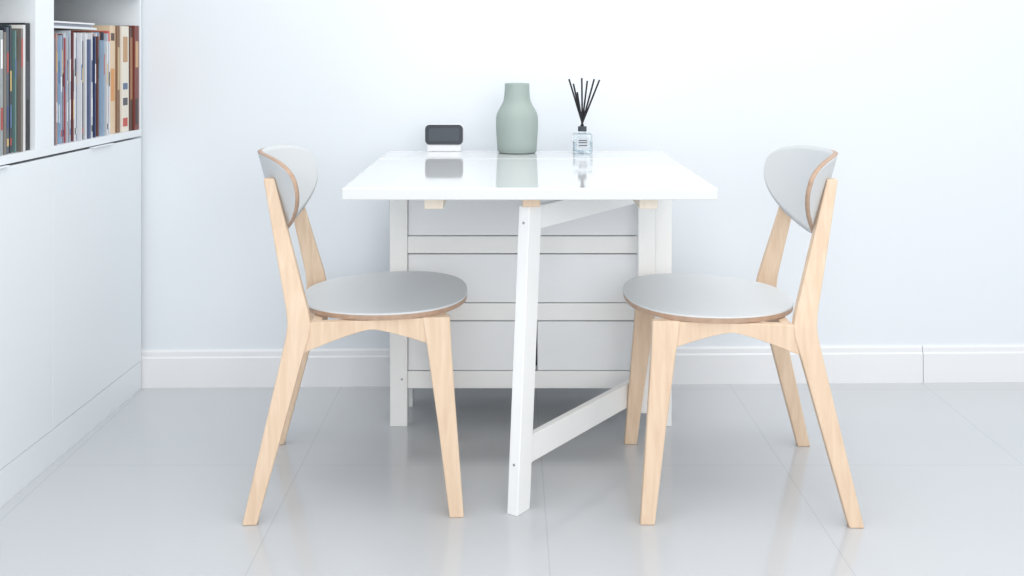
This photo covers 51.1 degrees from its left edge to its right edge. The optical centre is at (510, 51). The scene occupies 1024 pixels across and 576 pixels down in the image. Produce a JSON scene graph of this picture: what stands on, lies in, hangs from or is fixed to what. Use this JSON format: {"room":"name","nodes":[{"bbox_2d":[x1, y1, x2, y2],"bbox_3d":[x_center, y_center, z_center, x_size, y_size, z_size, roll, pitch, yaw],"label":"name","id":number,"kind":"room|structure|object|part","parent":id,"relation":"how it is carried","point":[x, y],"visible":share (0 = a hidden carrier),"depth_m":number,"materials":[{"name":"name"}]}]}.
{"room":"dining room","nodes":[
{"label":"dining room","id":0,"kind":"room"},
{"bbox_2d":[0,382,1023,575],"bbox_3d":[0.790,1.055,1.475,4.820,0.050,4.150,0,0,0],"label":"floor","id":1,"kind":"structure","parent":0,"point":[161,486],"depth_m":2.49,"materials":[{"name":"tile"}]},
{"bbox_2d":[0,0,141,507],"bbox_3d":[-1.355,-0.070,2.130,0.408,2.200,2.300,0,0,1],"label":"tall cabinet","id":2,"kind":"object","parent":1,"relation":"on","point":[70,212],"visible":0.86,"depth_m":2.72,"materials":[{"name":"white paint"}]},
{"bbox_2d":[0,23,29,154],"bbox_3d":[-1.278,0.083,2.291,0.232,0.305,0.585,0,0,1],"label":"books","id":3,"kind":"object","parent":2,"relation":"on","point":[14,37],"visible":1,"depth_m":2.51,"materials":[{"name":"multicoloured paper"}]},
{"bbox_3d":[-1.163,0.603,2.376,0.020,0.681,0.598,0,0,1],"label":"door","id":4,"kind":"part","parent":2,"relation":"part of","materials":[{"name":"white paint"}]},
{"bbox_3d":[-1.358,0.246,2.130,0.401,0.020,2.300,0,0,1],"label":"shelf","id":5,"kind":"part","parent":2,"relation":"part of","materials":[{"name":"white paint"}]},
{"bbox_3d":[-1.147,0.603,2.975,0.020,0.681,0.598,0,0,1],"label":"door","id":6,"kind":"part","parent":2,"relation":"part of","materials":[{"name":"white paint"}]},
{"bbox_2d":[54,21,138,144],"bbox_3d":[-1.269,0.077,2.979,0.258,0.316,0.571,0,0,1],"label":"books","id":7,"kind":"object","parent":2,"relation":"on","point":[96,67],"visible":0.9,"depth_m":2.96,"materials":[{"name":"multicoloured paper"}]},
{"bbox_3d":[-1.324,-0.467,3.275,0.388,1.406,0.010,0,0,1],"label":"panel","id":8,"kind":"part","parent":2,"relation":"part of","materials":[{"name":"white paint"}]},
{"bbox_3d":[-1.137,0.260,2.975,0.014,0.003,0.140,0,0,1],"label":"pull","id":9,"kind":"part","parent":2,"relation":"part of","materials":[{"name":"white paint"}]},
{"bbox_2d":[242,145,467,525],"bbox_3d":[-0.357,0.631,2.600,0.502,0.797,0.506,0,0,-5],"label":"dining chair","id":10,"kind":"object","parent":1,"relation":"on","point":[416,305],"visible":1,"depth_m":2.39,"materials":[{"name":"brown wood"}]},
{"bbox_3d":[-0.517,0.657,2.385,0.144,0.745,0.105,0,0,-5],"label":"leg","id":11,"kind":"part","parent":10,"relation":"part of","materials":[{"name":"brown wood"}]},
{"bbox_3d":[-0.547,0.332,2.583,0.121,0.199,0.474,0,0,-5],"label":"backrest","id":12,"kind":"part","parent":10,"relation":"part of","materials":[{"name":"grey laminate"}]},
{"bbox_3d":[-0.552,0.657,2.784,0.144,0.745,0.105,0,0,-5],"label":"leg","id":13,"kind":"part","parent":10,"relation":"part of","materials":[{"name":"brown wood"}]},
{"bbox_3d":[-0.452,0.620,2.592,0.022,0.040,0.400,0,0,-5],"label":"cross rail","id":14,"kind":"part","parent":10,"relation":"part of","materials":[{"name":"brown wood"}]},
{"bbox_3d":[-0.320,0.631,2.396,0.290,0.074,0.023,0,0,-5],"label":"rail","id":15,"kind":"part","parent":10,"relation":"part of","materials":[{"name":"brown wood"}]},
{"bbox_3d":[-0.305,0.588,2.605,0.398,0.023,0.457,0,0,-5],"label":"seat","id":16,"kind":"part","parent":10,"relation":"part of","materials":[{"name":"grey laminate"}]},
{"bbox_3d":[-0.152,0.812,2.394,0.091,0.436,0.058,0,0,-5],"label":"leg","id":17,"kind":"part","parent":10,"relation":"part of","materials":[{"name":"brown wood"}]},
{"bbox_2d":[342,150,717,515],"bbox_3d":[0.041,0.660,2.742,0.803,0.740,0.916,0,0,0],"label":"table","id":18,"kind":"object","parent":1,"relation":"on","point":[544,245],"visible":0.77,"depth_m":2.95,"materials":[{"name":"white paint"}]},
{"bbox_3d":[-0.309,0.673,2.965,0.048,0.713,0.040,0,0,0],"label":"leg","id":19,"kind":"part","parent":18,"relation":"part of","materials":[{"name":"white paint"}]},
{"bbox_3d":[-0.309,0.673,3.125,0.048,0.713,0.040,0,0,0],"label":"leg","id":20,"kind":"part","parent":18,"relation":"part of","materials":[{"name":"white paint"}]},
{"bbox_2d":[425,124,463,150],"bbox_3d":[-0.195,0.250,3.134,0.112,0.079,0.036,0,0,0],"label":"desk clock","id":21,"kind":"object","parent":18,"relation":"on","point":[438,137],"visible":1,"depth_m":3.12,"materials":[{"name":"plastic"}]},
{"bbox_3d":[-0.108,0.625,3.033,0.352,0.133,0.154,0,0,0],"label":"drawer","id":22,"kind":"part","parent":18,"relation":"part of","materials":[{"name":"paint"}]},
{"bbox_3d":[-0.108,0.438,3.033,0.352,0.137,0.154,0,0,0],"label":"drawer","id":23,"kind":"part","parent":18,"relation":"part of","materials":[{"name":"paint"}]},
{"bbox_3d":[-0.108,0.811,3.033,0.352,0.135,0.154,0,0,0],"label":"drawer","id":24,"kind":"part","parent":18,"relation":"part of","materials":[{"name":"paint"}]},
{"bbox_2d":[496,83,537,153],"bbox_3d":[0.017,0.190,3.085,0.121,0.200,0.121,0,0,0],"label":"vase","id":25,"kind":"object","parent":18,"relation":"on","point":[516,118],"visible":1,"depth_m":3.04,"materials":[{"name":"green ceramic"}]},
{"bbox_3d":[0.055,0.903,2.963,0.680,0.047,0.024,0,0,0],"label":"rail","id":26,"kind":"part","parent":18,"relation":"part of","materials":[{"name":"white paint"}]},
{"bbox_3d":[0.055,0.531,2.963,0.680,0.047,0.024,0,0,0],"label":"rail","id":27,"kind":"part","parent":18,"relation":"part of","materials":[{"name":"white paint"}]},
{"bbox_3d":[0.030,0.686,2.402,0.050,0.687,0.067,0,0,34],"label":"gate leg","id":28,"kind":"part","parent":18,"relation":"part of","materials":[{"name":"white paint"}]},
{"bbox_3d":[0.055,0.717,2.963,0.680,0.047,0.024,0,0,0],"label":"rail","id":29,"kind":"part","parent":18,"relation":"part of","materials":[{"name":"white paint"}]},
{"bbox_3d":[0.186,0.903,2.655,0.017,0.062,0.561,0,0,35],"label":"gate rail","id":30,"kind":"part","parent":18,"relation":"part of","materials":[{"name":"white paint"}]},
{"bbox_2d":[568,78,599,153],"bbox_3d":[0.211,0.182,3.079,0.094,0.215,0.056,0,0,0],"label":"reed diffuser","id":31,"kind":"object","parent":18,"relation":"on","point":[581,141],"visible":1,"depth_m":3.07,"materials":[{"name":"clear glass"}]},
{"bbox_2d":[572,133,591,153],"bbox_3d":[0.205,0.262,3.080,0.055,0.056,0.055,0,0,0],"label":"bottle","id":32,"kind":"object","parent":31,"relation":"attached to","point":[581,142],"depth_m":3.05,"materials":[{"name":"clear glass"}]},
{"bbox_3d":[0.234,0.811,3.033,0.321,0.135,0.154,0,0,0],"label":"drawer","id":33,"kind":"part","parent":18,"relation":"part of","materials":[{"name":"paint"}]},
{"bbox_3d":[0.195,0.377,2.655,0.017,0.053,0.552,0,0,33],"label":"gate rail","id":34,"kind":"part","parent":18,"relation":"part of","materials":[{"name":"white paint"}]},
{"bbox_3d":[0.234,0.625,3.033,0.321,0.133,0.154,0,0,0],"label":"drawer","id":35,"kind":"part","parent":18,"relation":"part of","materials":[{"name":"paint"}]},
{"bbox_3d":[0.234,0.438,3.033,0.321,0.137,0.154,0,0,0],"label":"drawer","id":36,"kind":"part","parent":18,"relation":"part of","materials":[{"name":"paint"}]},
{"bbox_3d":[0.364,0.650,2.893,0.044,0.640,0.038,0,0,0],"label":"gate post","id":37,"kind":"part","parent":18,"relation":"part of","materials":[{"name":"white paint"}]},
{"bbox_3d":[0.418,0.673,2.965,0.047,0.713,0.040,0,0,0],"label":"leg","id":38,"kind":"part","parent":18,"relation":"part of","materials":[{"name":"white paint"}]},
{"bbox_2d":[623,145,863,527],"bbox_3d":[0.522,0.631,2.575,0.502,0.797,0.506,0,0,2],"label":"dining chair","id":39,"kind":"object","parent":1,"relation":"on","point":[694,307],"visible":1,"depth_m":2.39,"materials":[{"name":"brown wood"}]},
{"bbox_3d":[0.344,0.812,2.805,0.091,0.436,0.058,0,0,2],"label":"leg","id":40,"kind":"part","parent":39,"relation":"part of","materials":[{"name":"brown wood"}]},
{"bbox_3d":[0.328,0.812,2.358,0.091,0.436,0.058,0,0,2],"label":"leg","id":41,"kind":"part","parent":39,"relation":"part of","materials":[{"name":"brown wood"}]},
{"bbox_3d":[0.470,0.588,2.577,0.398,0.023,0.457,0,0,2],"label":"seat","id":42,"kind":"part","parent":39,"relation":"part of","materials":[{"name":"grey laminate"}]},
{"bbox_3d":[0.496,0.631,2.369,0.290,0.074,0.023,0,0,2],"label":"rail","id":43,"kind":"part","parent":39,"relation":"part of","materials":[{"name":"brown wood"}]},
{"bbox_3d":[0.617,0.620,2.572,0.022,0.040,0.400,0,0,2],"label":"cross rail","id":44,"kind":"part","parent":39,"relation":"part of","materials":[{"name":"brown wood"}]},
{"bbox_3d":[0.707,0.657,2.769,0.144,0.745,0.105,0,0,2],"label":"leg","id":45,"kind":"part","parent":39,"relation":"part of","materials":[{"name":"brown wood"}]},
{"bbox_3d":[0.713,0.332,2.568,0.121,0.199,0.474,0,0,2],"label":"backrest","id":46,"kind":"part","parent":39,"relation":"part of","materials":[{"name":"grey laminate"}]},
{"bbox_3d":[0.693,0.657,2.369,0.144,0.745,0.105,0,0,2],"label":"leg","id":47,"kind":"part","parent":39,"relation":"part of","materials":[{"name":"brown wood"}]},
{"bbox_2d":[128,0,1023,349],"bbox_3d":[0.788,-0.320,3.396,4.820,2.700,0.116,0,0,-1],"label":"wall","id":48,"kind":"structure","parent":0,"point":[920,103],"depth_m":3.33,"materials":[{"name":"paint"}]},
{"bbox_2d":[141,345,1023,387],"bbox_3d":[1.030,0.974,3.336,4.340,0.113,0.015,0,0,-1],"label":"baseboard","id":49,"kind":"structure","parent":48,"relation":"attached to","point":[217,368],"depth_m":3.32,"materials":[{"name":"paint"}]}
]}

